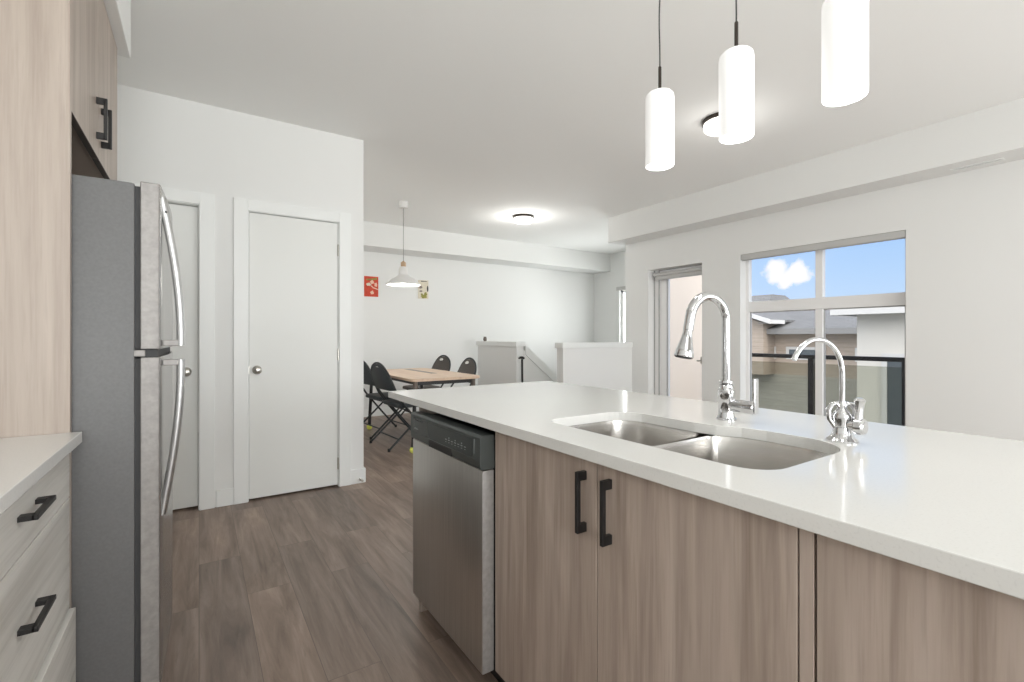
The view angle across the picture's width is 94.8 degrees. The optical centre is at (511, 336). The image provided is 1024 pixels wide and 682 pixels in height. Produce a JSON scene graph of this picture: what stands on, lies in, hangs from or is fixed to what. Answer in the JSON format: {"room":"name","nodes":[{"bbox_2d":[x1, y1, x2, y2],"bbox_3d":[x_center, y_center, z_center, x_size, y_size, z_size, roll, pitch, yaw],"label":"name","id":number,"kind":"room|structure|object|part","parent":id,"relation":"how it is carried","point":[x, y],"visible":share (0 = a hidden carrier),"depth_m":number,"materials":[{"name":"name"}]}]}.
{"room":"kitchen","nodes":[
{"label":"kitchen","id":0,"kind":"room"},
{"bbox_2d":[117,84,363,506],"bbox_3d":[-2.065,-0.206,3.271,2.020,2.743,0.115,0,0,-34],"label":"wall","id":1,"kind":"structure","parent":0,"point":[164,140],"depth_m":3.28,"materials":[{"name":"white paint"}]},
{"bbox_2d":[134,183,214,509],"bbox_3d":[-2.395,0.097,3.041,0.802,2.137,0.134,0,0,-34],"label":"trim","id":2,"kind":"structure","parent":1,"relation":"attached to","point":[205,202],"depth_m":3.18,"materials":[{"name":"white paint"}]},
{"bbox_2d":[169,204,197,509],"bbox_3d":[-2.387,0.133,3.028,0.614,2.036,0.104,0,0,-34],"label":"door","id":3,"kind":"structure","parent":1,"relation":"in","point":[184,218],"depth_m":3.18,"materials":[{"name":"white paint"}]},
{"bbox_3d":[-2.177,0.235,3.147,0.062,0.062,0.069,0,0,-34],"label":"knob","id":4,"kind":"part","parent":3,"relation":"part of","materials":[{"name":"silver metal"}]},
{"bbox_2d":[216,467,365,506],"bbox_3d":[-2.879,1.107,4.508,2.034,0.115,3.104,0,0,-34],"label":"baseboard","id":5,"kind":"structure","parent":1,"relation":"attached to","point":[224,497],"depth_m":3.27,"materials":[{"name":"white paint"}]},
{"bbox_2d":[234,197,350,504],"bbox_3d":[-1.637,0.097,3.545,0.797,2.137,0.134,0,0,-34],"label":"trim","id":6,"kind":"structure","parent":1,"relation":"attached to","point":[242,207],"depth_m":3.33,"materials":[{"name":"white paint"}]},
{"bbox_2d":[249,212,338,498],"bbox_3d":[-1.601,0.133,3.495,0.617,2.036,0.104,0,0,-34],"label":"door","id":7,"kind":"structure","parent":1,"relation":"in","point":[294,351],"depth_m":3.49,"materials":[{"name":"white paint"}]},
{"bbox_3d":[-1.804,0.235,3.339,0.062,0.062,0.069,0,0,-34],"label":"knob","id":8,"kind":"part","parent":7,"relation":"part of","materials":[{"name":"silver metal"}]},
{"bbox_2d":[161,413,498,681],"bbox_3d":[0.455,1.225,2.884,5.990,0.120,9.700,0,0,-34],"label":"floor","id":9,"kind":"structure","parent":0,"point":[315,584],"depth_m":2.17,"materials":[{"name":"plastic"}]},
{"bbox_2d":[0,454,75,681],"bbox_3d":[-1.243,0.729,0.813,0.666,0.872,0.760,0,0,-34],"label":"base cabinet","id":10,"kind":"object","parent":9,"relation":"on","point":[38,624],"visible":0.97,"depth_m":1.02,"materials":[{"name":"grey wood"}]},
{"bbox_3d":[-1.008,0.365,0.968,0.019,0.137,0.750,0,0,-34],"label":"drawer","id":11,"kind":"part","parent":10,"relation":"part of","materials":[{"name":"grey laminate"}]},
{"bbox_3d":[-0.988,0.577,0.981,0.030,0.010,0.142,0,0,-34],"label":"handle","id":12,"kind":"part","parent":10,"relation":"part of","materials":[{"name":"black metal"}]},
{"bbox_3d":[-0.988,0.356,0.981,0.030,0.010,0.142,0,0,-34],"label":"handle","id":13,"kind":"part","parent":10,"relation":"part of","materials":[{"name":"black metal"}]},
{"bbox_3d":[-1.000,0.902,0.977,0.019,0.319,0.756,0,0,-34],"label":"drawer","id":14,"kind":"part","parent":10,"relation":"part of","materials":[{"name":"grey laminate"}]},
{"bbox_2d":[0,0,116,607],"bbox_3d":[-1.706,-0.042,1.499,0.654,2.413,0.895,0,0,-34],"label":"tall cabinet","id":15,"kind":"object","parent":9,"relation":"on","point":[58,58],"visible":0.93,"depth_m":1.26,"materials":[{"name":"beige laminate"}]},
{"bbox_3d":[-1.476,-0.042,1.126,0.624,2.413,0.019,0,0,-34],"label":"panel","id":16,"kind":"part","parent":15,"relation":"part of","materials":[{"name":"beige laminate"}]},
{"bbox_3d":[-1.347,-0.936,1.478,0.019,0.619,0.421,0,0,-34],"label":"door","id":17,"kind":"part","parent":15,"relation":"part of","materials":[{"name":"beige laminate"}]},
{"bbox_3d":[-1.417,-0.754,1.628,0.030,0.142,0.010,0,0,-34],"label":"handle","id":18,"kind":"part","parent":15,"relation":"part of","materials":[{"name":"black metal"}]},
{"bbox_3d":[-1.584,-0.936,1.835,0.019,0.619,0.429,0,0,-34],"label":"door","id":19,"kind":"part","parent":15,"relation":"part of","materials":[{"name":"beige laminate"}]},
{"bbox_3d":[-1.471,-0.754,1.709,0.030,0.142,0.010,0,0,-34],"label":"handle","id":20,"kind":"part","parent":15,"relation":"part of","materials":[{"name":"black metal"}]},
{"bbox_2d":[72,174,184,681],"bbox_3d":[-1.583,0.343,1.554,0.843,1.645,0.760,0,0,-34],"label":"refrigerator","id":21,"kind":"object","parent":9,"relation":"on","point":[126,269],"visible":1,"depth_m":1.39,"materials":[{"name":"grey metal"}]},
{"bbox_3d":[-1.298,0.563,1.743,0.061,1.004,0.760,0,0,-34],"label":"fridge door","id":22,"kind":"part","parent":21,"relation":"part of","materials":[{"name":"metal"}]},
{"bbox_3d":[-1.298,-0.215,1.743,0.061,0.504,0.760,0,0,-34],"label":"freezer door","id":23,"kind":"part","parent":21,"relation":"part of","materials":[{"name":"metal"}]},
{"bbox_3d":[-1.076,0.313,1.488,0.071,0.484,0.027,0,0,-34],"label":"handle","id":24,"kind":"part","parent":21,"relation":"part of","materials":[{"name":"silver metal"}]},
{"bbox_3d":[-1.076,-0.204,1.488,0.071,0.462,0.027,0,0,-34],"label":"handle","id":25,"kind":"part","parent":21,"relation":"part of","materials":[{"name":"silver metal"}]},
{"bbox_2d":[364,361,409,439],"bbox_3d":[-1.555,0.713,5.707,0.602,0.904,0.560,0,0,-40],"label":"folding chair","id":26,"kind":"object","parent":9,"relation":"on","point":[367,375],"visible":0.41,"depth_m":5.54,"materials":[{"name":"black metal"}]},
{"bbox_3d":[-1.736,0.425,5.557,0.124,0.280,0.500,0,0,-40],"label":"backrest","id":27,"kind":"part","parent":26,"relation":"part of","materials":[{"name":"plastic"}]},
{"bbox_3d":[-1.741,0.947,5.872,0.464,0.420,0.021,0,0,-39],"label":"leg","id":28,"kind":"part","parent":26,"relation":"part of","materials":[{"name":"black metal"}]},
{"bbox_3d":[-1.505,0.717,5.748,0.415,0.047,0.480,0,0,-40],"label":"seat","id":29,"kind":"part","parent":26,"relation":"part of","materials":[{"name":"plastic"}]},
{"bbox_3d":[-1.680,0.877,5.943,0.474,0.558,0.027,0,0,-40],"label":"leg","id":30,"kind":"part","parent":26,"relation":"part of","materials":[{"name":"black metal"}]},
{"bbox_3d":[-1.427,0.947,5.494,0.464,0.420,0.021,0,0,-40],"label":"leg","id":31,"kind":"part","parent":26,"relation":"part of","materials":[{"name":"black metal"}]},
{"bbox_3d":[-1.347,0.877,5.540,0.475,0.558,0.022,0,0,-39],"label":"leg","id":32,"kind":"part","parent":26,"relation":"part of","materials":[{"name":"black metal"}]},
{"bbox_2d":[369,362,416,451],"bbox_3d":[-1.188,0.713,5.137,0.602,0.904,0.560,0,0,-38],"label":"folding chair","id":33,"kind":"object","parent":9,"relation":"on","point":[380,376],"visible":0.83,"depth_m":4.98,"materials":[{"name":"plastic"}]},
{"bbox_3d":[-1.375,0.425,4.993,0.124,0.280,0.500,0,0,-38],"label":"backrest","id":34,"kind":"part","parent":33,"relation":"part of","materials":[{"name":"plastic"}]},
{"bbox_3d":[-1.373,0.435,4.995,0.137,0.349,0.541,0,0,-38],"label":"frame","id":35,"kind":"part","parent":33,"relation":"part of","materials":[{"name":"black"}]},
{"bbox_3d":[-1.368,0.947,5.309,0.464,0.420,0.021,0,0,-37],"label":"leg","id":36,"kind":"part","parent":33,"relation":"part of","materials":[{"name":"black metal"}]},
{"bbox_3d":[-1.305,0.877,5.377,0.475,0.558,0.022,0,0,-38],"label":"leg","id":37,"kind":"part","parent":33,"relation":"part of","materials":[{"name":"black metal"}]},
{"bbox_3d":[-1.137,0.717,5.176,0.415,0.047,0.480,0,0,-38],"label":"seat","id":38,"kind":"part","parent":33,"relation":"part of","materials":[{"name":"plastic"}]},
{"bbox_3d":[-1.068,0.947,4.919,0.464,0.420,0.021,0,0,-38],"label":"leg","id":39,"kind":"part","parent":33,"relation":"part of","materials":[{"name":"black metal"}]},
{"bbox_3d":[-0.986,0.877,4.962,0.475,0.558,0.022,0,0,-37],"label":"leg","id":40,"kind":"part","parent":33,"relation":"part of","materials":[{"name":"black metal"}]},
{"bbox_2d":[367,368,479,452],"bbox_3d":[-1.092,0.792,5.548,0.819,0.747,1.590,0,0,-34],"label":"dining table","id":41,"kind":"object","parent":9,"relation":"on","point":[415,376],"visible":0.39,"depth_m":5.10,"materials":[{"name":"brown wood"}]},
{"bbox_3d":[-1.780,0.776,5.931,0.069,0.659,0.038,0,0,-15],"label":"leg","id":42,"kind":"part","parent":41,"relation":"part of","materials":[{"name":"black metal"}]},
{"bbox_3d":[-0.983,0.776,4.732,0.038,0.659,0.069,0,0,38],"label":"leg","id":43,"kind":"part","parent":41,"relation":"part of","materials":[{"name":"black"}]},
{"bbox_2d":[401,355,450,415],"bbox_3d":[-1.230,0.713,6.726,0.602,0.904,0.560,0,0,-37],"label":"folding chair","id":44,"kind":"object","parent":9,"relation":"on","point":[441,363],"visible":0.53,"depth_m":6.75,"materials":[{"name":"black"}]},
{"bbox_3d":[-1.282,0.717,6.687,0.415,0.047,0.480,0,0,-37],"label":"seat","id":45,"kind":"part","parent":44,"relation":"part of","materials":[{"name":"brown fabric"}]},
{"bbox_3d":[-1.042,0.425,6.866,0.124,0.280,0.500,0,0,-37],"label":"backrest","id":46,"kind":"part","parent":44,"relation":"part of","materials":[{"name":"black plastic"}]},
{"bbox_3d":[-1.044,0.435,6.865,0.137,0.349,0.541,0,0,-37],"label":"frame","id":47,"kind":"part","parent":44,"relation":"part of","materials":[{"name":"black"}]},
{"bbox_2d":[419,407,438,611],"bbox_3d":[-0.145,0.729,2.164,0.591,0.873,0.019,0,0,-34],"label":"island end panel","id":48,"kind":"object","parent":9,"relation":"on","point":[422,607],"visible":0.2,"depth_m":2.00,"materials":[{"name":"beige laminate"}]},
{"bbox_2d":[410,411,504,681],"bbox_3d":[-0.032,0.739,1.873,0.560,0.853,0.583,0,0,-34],"label":"dishwasher","id":49,"kind":"object","parent":9,"relation":"on","point":[454,459],"visible":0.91,"depth_m":1.62,"materials":[{"name":"silver metal"}]},
{"bbox_3d":[-0.261,0.402,1.726,0.014,0.030,0.190,0,0,-34],"label":"pocket handle","id":50,"kind":"part","parent":49,"relation":"part of","materials":[{"name":"black plastic"}]},
{"bbox_3d":[-0.240,0.366,1.734,0.054,0.109,0.583,0,0,-34],"label":"control panel","id":51,"kind":"part","parent":49,"relation":"part of","materials":[{"name":"grey plastic"}]},
{"bbox_3d":[-0.174,1.114,1.780,0.010,0.078,0.575,0,0,-34],"label":"kick plate","id":52,"kind":"part","parent":49,"relation":"part of","materials":[{"name":"black metal"}]},
{"bbox_2d":[450,357,476,386],"bbox_3d":[-0.792,0.713,5.904,0.602,0.904,0.560,0,0,-30],"label":"folding chair","id":53,"kind":"object","parent":9,"relation":"on","point":[468,366],"visible":0.38,"depth_m":5.98,"materials":[{"name":"black"}]},
{"bbox_3d":[-0.588,0.425,6.020,0.124,0.280,0.500,0,0,-30],"label":"backrest","id":54,"kind":"part","parent":53,"relation":"part of","materials":[{"name":"black plastic"}]},
{"bbox_2d":[518,356,524,382],"bbox_3d":[0.135,0.714,6.447,0.101,0.902,0.056,0,0,-34],"label":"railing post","id":55,"kind":"object","parent":9,"relation":"on","point":[520,357],"visible":0.52,"depth_m":6.45,"materials":[{"name":"black metal"}]},
{"bbox_2d":[495,421,798,681],"bbox_3d":[0.429,0.729,1.275,0.617,0.872,0.911,0,0,-34],"label":"base cabinet","id":56,"kind":"object","parent":9,"relation":"on","point":[603,573],"visible":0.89,"depth_m":1.04,"materials":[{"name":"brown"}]},
{"bbox_3d":[0.081,0.679,1.313,0.019,0.765,0.459,0,0,-34],"label":"door","id":57,"kind":"part","parent":56,"relation":"part of","materials":[{"name":"beige laminate"}]},
{"bbox_3d":[0.167,0.399,1.141,0.030,0.148,0.010,0,0,-34],"label":"handle","id":58,"kind":"part","parent":56,"relation":"part of","materials":[{"name":"black metal"}]},
{"bbox_3d":[0.213,0.399,1.070,0.030,0.148,0.010,0,0,-34],"label":"handle","id":59,"kind":"part","parent":56,"relation":"part of","materials":[{"name":"black metal"}]},
{"bbox_3d":[0.334,0.679,0.933,0.019,0.765,0.446,0,0,-34],"label":"door","id":60,"kind":"part","parent":56,"relation":"part of","materials":[{"name":"beige laminate"}]},
{"bbox_2d":[799,528,1023,681],"bbox_3d":[0.901,0.729,0.566,0.617,0.872,0.786,0,0,-34],"label":"base cabinet","id":61,"kind":"object","parent":9,"relation":"on","point":[865,615],"visible":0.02,"depth_m":0.64,"materials":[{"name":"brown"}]},
{"bbox_2d":[388,381,1023,599],"bbox_3d":[0.543,0.276,1.425,0.963,0.030,2.672,0,0,-34],"label":"countertop","id":62,"kind":"structure","parent":61,"relation":"on","point":[951,504],"depth_m":0.93,"materials":[{"name":"white stone"}]},
{"bbox_2d":[569,421,828,469],"bbox_3d":[0.465,0.394,1.302,0.423,0.203,0.703,0,0,-34],"label":"sink","id":63,"kind":"object","parent":62,"relation":"in","point":[733,451],"visible":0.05,"depth_m":1.37,"materials":[{"name":"silver metal"}]},
{"bbox_3d":[0.338,0.384,1.444,0.368,0.183,0.327,0,0,-34],"label":"bowl","id":64,"kind":"part","parent":63,"relation":"part of","materials":[{"name":"silver metal"}]},
{"bbox_3d":[0.559,0.394,1.160,0.423,0.203,0.362,0,0,-34],"label":"bowl","id":65,"kind":"part","parent":63,"relation":"part of","materials":[{"name":"silver metal"}]},
{"bbox_2d":[674,292,758,420],"bbox_3d":[0.616,0.061,1.427,0.238,0.401,0.129,0,0,-24],"label":"kitchen faucet","id":66,"kind":"object","parent":62,"relation":"on","point":[727,403],"visible":1,"depth_m":1.46,"materials":[{"name":"silver metal"}]},
{"bbox_3d":[0.732,0.180,1.414,0.024,0.110,0.008,0,0,-34],"label":"lever","id":67,"kind":"part","parent":66,"relation":"part of","materials":[{"name":"silver metal"}]},
{"bbox_2d":[791,337,867,443],"bbox_3d":[0.774,0.130,1.140,0.205,0.261,0.085,0,0,-31],"label":"filter faucet","id":68,"kind":"object","parent":62,"relation":"on","point":[842,422],"visible":1,"depth_m":1.16,"materials":[{"name":"silver metal"}]},
{"bbox_3d":[0.849,0.180,1.151,0.025,0.062,0.027,0,0,-34],"label":"lever","id":69,"kind":"part","parent":68,"relation":"part of","materials":[{"name":"silver metal"}]},
{"bbox_2d":[635,421,798,447],"bbox_3d":[0.749,0.729,1.369,0.018,0.873,2.292,0,0,-34],"label":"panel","id":70,"kind":"object","parent":61,"relation":"attached to","point":[700,434],"visible":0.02,"depth_m":1.54,"materials":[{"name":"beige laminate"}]},
{"bbox_3d":[-0.710,0.729,0.000,0.654,0.872,1.181,0,0,-34],"label":"base cabinet","id":71,"kind":"object","parent":9,"relation":"on","visible":0},
{"bbox_2d":[0,432,81,514],"bbox_3d":[-0.921,0.276,0.314,0.649,0.030,1.942,0,0,-34],"label":"countertop","id":72,"kind":"structure","parent":71,"relation":"on","point":[24,460],"depth_m":1.02,"materials":[{"name":"white stone"}]},
{"bbox_2d":[364,251,593,408],"bbox_3d":[-1.499,0.543,7.361,7.730,4.243,0.120,0,0,-34],"label":"wall","id":73,"kind":"structure","parent":0,"point":[467,303],"depth_m":7.75,"materials":[{"name":"white paint"}]},
{"bbox_2d":[364,276,377,296],"bbox_3d":[-2.063,-0.740,6.905,0.205,0.296,0.012,0,0,-34],"label":"poster","id":74,"kind":"object","parent":73,"relation":"attached to","point":[370,282],"visible":1,"depth_m":6.89,"materials":[{"name":"red paper"}]},
{"bbox_2d":[364,407,418,416],"bbox_3d":[-1.845,1.107,7.050,2.530,0.115,0.014,0,0,-34],"label":"baseboard","id":75,"kind":"structure","parent":73,"relation":"attached to","point":[387,410],"depth_m":7.00,"materials":[{"name":"white paint"}]},
{"bbox_2d":[418,280,427,298],"bbox_3d":[-1.386,-0.742,7.355,0.168,0.287,0.012,0,0,-34],"label":"poster","id":76,"kind":"object","parent":73,"relation":"attached to","point":[423,288],"visible":1,"depth_m":7.35,"materials":[{"name":"grey paper"}]},
{"bbox_2d":[364,221,609,273],"bbox_3d":[-1.353,-1.413,7.115,7.460,0.329,0.450,0,0,-34],"label":"soffit","id":77,"kind":"object","parent":73,"relation":"attached to","point":[378,237],"depth_m":7.40,"materials":[{"name":"white paint"}]},
{"bbox_2d":[478,345,522,384],"bbox_3d":[-0.186,0.647,6.939,0.115,1.035,1.075,0,0,-34],"label":"wall","id":78,"kind":"structure","parent":0,"point":[496,364],"depth_m":6.83,"materials":[{"name":"white paint"}]},
{"bbox_2d":[476,341,524,346],"bbox_3d":[-0.187,0.098,6.939,0.155,0.065,1.113,0,0,-34],"label":"trim","id":79,"kind":"structure","parent":78,"relation":"on","point":[483,343],"depth_m":6.80,"materials":[{"name":"white paint"}]},
{"bbox_2d":[523,350,552,381],"bbox_3d":[1.195,1.397,7.277,2.555,2.435,0.110,0,0,-34],"label":"wall","id":80,"kind":"structure","parent":0,"point":[531,372],"depth_m":6.60,"materials":[{"name":"white paint"}]},
{"bbox_2d":[523,345,556,381],"bbox_3d":[1.203,1.192,7.282,2.536,2.175,0.146,0,0,-34],"label":"trim","id":81,"kind":"structure","parent":80,"relation":"attached to","point":[529,353],"depth_m":6.65,"materials":[{"name":"white paint"}]},
{"bbox_2d":[117,0,1023,253],"bbox_3d":[1.158,-1.653,3.381,7.710,0.150,9.750,0,0,-34],"label":"ceiling","id":82,"kind":"structure","parent":0,"point":[476,115],"depth_m":2.94,"materials":[{"name":"white paint"}]},
{"bbox_2d":[103,0,130,57],"bbox_3d":[-0.520,-1.413,-0.279,0.665,0.329,5.310,0,0,-34],"label":"soffit","id":83,"kind":"object","parent":82,"relation":"attached to","point":[118,11],"depth_m":1.94,"materials":[{"name":"white paint"}]},
{"bbox_2d":[386,201,420,286],"bbox_3d":[-1.270,-1.093,5.507,0.400,0.971,0.400,0,0,-34],"label":"lamp","id":84,"kind":"object","parent":82,"relation":"hanging from","point":[403,279],"visible":1,"depth_m":5.46,"materials":[{"name":"white metal"}]},
{"bbox_2d":[387,283,418,285],"bbox_3d":[-1.270,-0.616,5.507,0.385,0.003,0.385,0,0,-34],"label":"diffuser","id":85,"kind":"object","parent":84,"relation":"attached to","point":[389,284],"depth_m":5.51,"materials":[{"name":"white"}]},
{"bbox_3d":[-1.270,-0.714,5.507,0.400,0.214,0.400,0,0,-34],"label":"lamp shade","id":86,"kind":"part","parent":84,"relation":"part of","materials":[{"name":"white metal"}]},
{"bbox_3d":[-1.270,-1.194,5.507,0.007,0.618,0.007,0,0,34],"label":"cord","id":87,"kind":"part","parent":84,"relation":"part of","materials":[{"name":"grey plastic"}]},
{"bbox_2d":[513,214,533,223],"bbox_3d":[0.146,-1.536,6.160,0.272,0.084,0.272,0,0,-34],"label":"ceiling light","id":88,"kind":"object","parent":82,"relation":"attached to","point":[518,218],"visible":1,"depth_m":6.07,"materials":[{"name":"white glass"}]},
{"bbox_2d":[645,0,673,170],"bbox_3d":[0.512,-1.085,1.632,0.124,0.986,0.124,0,0,-34],"label":"pendant lamp","id":89,"kind":"object","parent":82,"relation":"hanging from","point":[659,102],"visible":1,"depth_m":1.59,"materials":[{"name":"white glass"}]},
{"bbox_3d":[0.512,-0.890,1.632,0.011,0.096,0.011,0,0,-34],"label":"stem","id":90,"kind":"part","parent":89,"relation":"part of","materials":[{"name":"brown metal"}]},
{"bbox_3d":[0.512,-0.720,1.632,0.096,0.256,0.096,0,0,-34],"label":"lamp shade","id":91,"kind":"part","parent":89,"relation":"part of","materials":[{"name":"white glass"}]},
{"bbox_2d":[647,161,672,169],"bbox_3d":[0.512,-0.596,1.632,0.087,0.001,0.087,0,0,-34],"label":"diffuser","id":92,"kind":"object","parent":89,"relation":"attached to","point":[651,165],"depth_m":1.64,"materials":[{"name":"white glass"}]},
{"bbox_3d":[0.512,-1.242,1.632,0.010,0.616,0.010,0,0,-34],"label":"cord","id":93,"kind":"part","parent":89,"relation":"part of","materials":[{"name":"grey plastic"}]},
{"bbox_2d":[702,112,718,136],"bbox_3d":[1.525,-1.536,3.415,0.272,0.084,0.272,0,0,-34],"label":"ceiling light","id":94,"kind":"object","parent":82,"relation":"attached to","point":[710,124],"visible":0.4,"depth_m":3.38,"materials":[{"name":"white glass"}]},
{"bbox_2d":[719,0,753,143],"bbox_3d":[0.667,-1.085,1.400,0.124,0.986,0.124,0,0,-34],"label":"pendant lamp","id":95,"kind":"object","parent":82,"relation":"hanging from","point":[736,64],"visible":1,"depth_m":1.36,"materials":[{"name":"white glass"}]},
{"bbox_3d":[0.667,-0.890,1.400,0.011,0.096,0.011,0,0,-34],"label":"stem","id":96,"kind":"part","parent":95,"relation":"part of","materials":[{"name":"brown metal"}]},
{"bbox_3d":[0.667,-1.242,1.400,0.010,0.616,0.010,0,0,-34],"label":"cord","id":97,"kind":"part","parent":95,"relation":"part of","materials":[{"name":"grey plastic"}]},
{"bbox_3d":[0.667,-0.720,1.400,0.096,0.256,0.096,0,0,-34],"label":"lamp shade","id":98,"kind":"part","parent":95,"relation":"part of","materials":[{"name":"white"}]},
{"bbox_2d":[720,131,752,142],"bbox_3d":[0.667,-0.596,1.400,0.087,0.001,0.087,0,0,-34],"label":"diffuser","id":99,"kind":"object","parent":95,"relation":"attached to","point":[725,136],"depth_m":1.40,"materials":[{"name":"white glass"}]},
{"bbox_2d":[821,0,868,106],"bbox_3d":[0.823,-1.085,1.165,0.124,0.986,0.124,0,0,-34],"label":"pendant lamp","id":100,"kind":"object","parent":82,"relation":"hanging from","point":[844,23],"visible":1,"depth_m":1.13,"materials":[{"name":"white glass"}]},
{"bbox_2d":[824,88,866,104],"bbox_3d":[0.823,-0.596,1.165,0.087,0.001,0.087,0,0,-34],"label":"diffuser","id":101,"kind":"object","parent":100,"relation":"attached to","point":[832,96],"depth_m":1.16,"materials":[{"name":"white glass"}]},
{"bbox_2d":[594,251,625,341],"bbox_3d":[2.364,0.543,8.396,0.150,4.243,2.430,0,0,-34],"label":"wall","id":102,"kind":"structure","parent":0,"point":[607,301],"depth_m":8.99,"materials":[{"name":"white paint"}]},
{"bbox_2d":[616,286,625,290],"bbox_3d":[2.252,-0.900,8.382,0.048,0.070,1.030,0,0,-34],"label":"blind rail","id":103,"kind":"object","parent":102,"relation":"attached to","point":[620,288],"visible":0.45,"depth_m":8.71,"materials":[{"name":"grey"}]},
{"bbox_2d":[621,290,625,341],"bbox_3d":[2.340,-0.360,8.440,0.060,1.050,0.970,0,0,-34],"label":"window","id":104,"kind":"structure","parent":102,"relation":"in","point":[622,291],"depth_m":8.80,"materials":[{"name":"white glass"}]},
{"bbox_2d":[557,275,701,399],"bbox_3d":[1.856,1.265,6.528,3.063,6.200,0.120,0,0,-34],"label":"wall","id":105,"kind":"structure","parent":0,"point":[685,374],"depth_m":6.73,"materials":[{"name":"beige paint"}]},
{"bbox_2d":[555,342,632,347],"bbox_3d":[1.066,0.102,6.005,1.213,0.065,0.152,0,0,-34],"label":"trim","id":106,"kind":"structure","parent":105,"relation":"on","point":[585,344],"depth_m":5.91,"materials":[{"name":"white paint"}]},
{"bbox_2d":[608,97,1023,244],"bbox_3d":[3.364,-1.413,3.376,0.300,0.329,7.100,0,0,-34],"label":"beam","id":107,"kind":"structure","parent":105,"relation":"attached to","point":[927,152],"depth_m":3.95,"materials":[{"name":"white paint"}]},
{"bbox_2d":[949,157,1004,171],"bbox_3d":[3.364,-1.246,3.412,0.070,0.006,0.280,0,0,-34],"label":"air vent","id":108,"kind":"object","parent":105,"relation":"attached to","point":[1002,158],"visible":1,"depth_m":3.40,"materials":[{"name":"white metal"}]},
{"bbox_2d":[626,159,1023,440],"bbox_3d":[3.580,0.543,3.502,0.200,4.243,7.070,0,0,-34],"label":"wall","id":109,"kind":"structure","parent":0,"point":[965,230],"depth_m":3.73,"materials":[{"name":"white paint"}]},
{"bbox_2d":[653,267,701,280],"bbox_3d":[2.033,-0.773,5.763,0.050,0.101,0.728,0,0,-34],"label":"roller blind","id":110,"kind":"object","parent":109,"relation":"attached to","point":[696,271],"visible":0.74,"depth_m":5.75,"materials":[{"name":"grey fabric"}]},
{"bbox_2d":[654,264,701,395],"bbox_3d":[2.081,0.152,5.819,0.123,2.025,0.780,0,0,-34],"label":"door","id":111,"kind":"structure","parent":109,"relation":"attached to","point":[661,287],"depth_m":6.04,"materials":[{"name":"white plastic"}]},
{"bbox_3d":[2.113,0.155,5.809,0.050,1.959,0.657,0,0,-34],"label":"sash","id":112,"kind":"part","parent":111,"relation":"part of","materials":[{"name":"white plastic"}]},
{"bbox_2d":[741,230,905,260],"bbox_3d":[2.854,-0.846,4.461,0.044,0.067,1.410,0,0,-34],"label":"roller blind","id":113,"kind":"object","parent":109,"relation":"attached to","point":[896,235],"visible":0.96,"depth_m":4.33,"materials":[{"name":"grey fabric"}]},
{"bbox_2d":[746,238,905,425],"bbox_3d":[2.889,0.005,4.484,0.195,1.770,1.418,0,0,-34],"label":"window","id":114,"kind":"structure","parent":109,"relation":"attached to","point":[820,303],"depth_m":4.50,"materials":[{"name":"white plastic"}]},
{"bbox_3d":[3.897,1.315,4.498,1.430,0.140,5.580,0,0,-34],"label":"floor","id":115,"kind":"structure","parent":0,"visible":0},
{"bbox_2d":[752,353,904,425],"bbox_3d":[4.431,0.733,4.715,0.050,1.025,5.250,0,0,-34],"label":"balcony railing","id":116,"kind":"object","parent":115,"relation":"on","point":[811,358],"visible":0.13,"depth_m":5.78,"materials":[{"name":"black metal"}]},
{"bbox_3d":[3.698,0.757,5.819,0.050,0.975,0.060,0,0,-34],"label":"post","id":117,"kind":"part","parent":116,"relation":"part of","materials":[{"name":"black metal"}]},
{"bbox_3d":[4.431,0.245,4.715,0.050,0.050,5.250,0,0,-34],"label":"rail","id":118,"kind":"part","parent":116,"relation":"part of","materials":[{"name":"black metal"}]},
{"bbox_3d":[4.215,0.757,5.040,0.050,0.975,0.060,0,0,-34],"label":"post","id":119,"kind":"part","parent":116,"relation":"part of","materials":[{"name":"black metal"}]},
{"label":"outside","id":120,"kind":"structure","parent":0,"visible":0},
{"bbox_3d":[4.193,7.415,20.795,150.000,0.100,150.000,0,0,-34],"label":"ground","id":121,"kind":"structure","parent":120,"visible":0},
{"bbox_2d":[625,310,856,413],"bbox_3d":[11.491,2.780,19.640,10.120,9.170,29.000,0,0,-34],"label":"house","id":122,"kind":"structure","parent":121,"relation":"on","point":[783,382],"depth_m":15.70,"materials":[{"name":"beige"}]},
{"bbox_3d":[9.577,0.535,15.368,0.013,0.240,1.020,0,0,-34],"label":"pane","id":123,"kind":"part","parent":122,"relation":"part of","materials":[{"name":"grey"}]},
{"bbox_2d":[752,294,788,301],"bbox_3d":[14.197,2.375,32.844,7.000,9.980,10.200,0,0,-34],"label":"house","id":124,"kind":"structure","parent":121,"relation":"on","point":[770,297],"depth_m":29.03,"materials":[{"name":"beige"}]},
{"bbox_2d":[830,306,904,425],"bbox_3d":[11.633,3.215,6.606,3.710,8.300,11.330,0,0,-34],"label":"house","id":125,"kind":"structure","parent":121,"relation":"on","point":[880,331],"depth_m":9.93,"materials":[{"name":"paint"}]},
{"bbox_3d":[8.167,1.205,9.358,0.013,1.540,1.170,0,0,-34],"label":"pane","id":126,"kind":"part","parent":125,"relation":"part of","materials":[{"name":"grey glass"}]}
]}

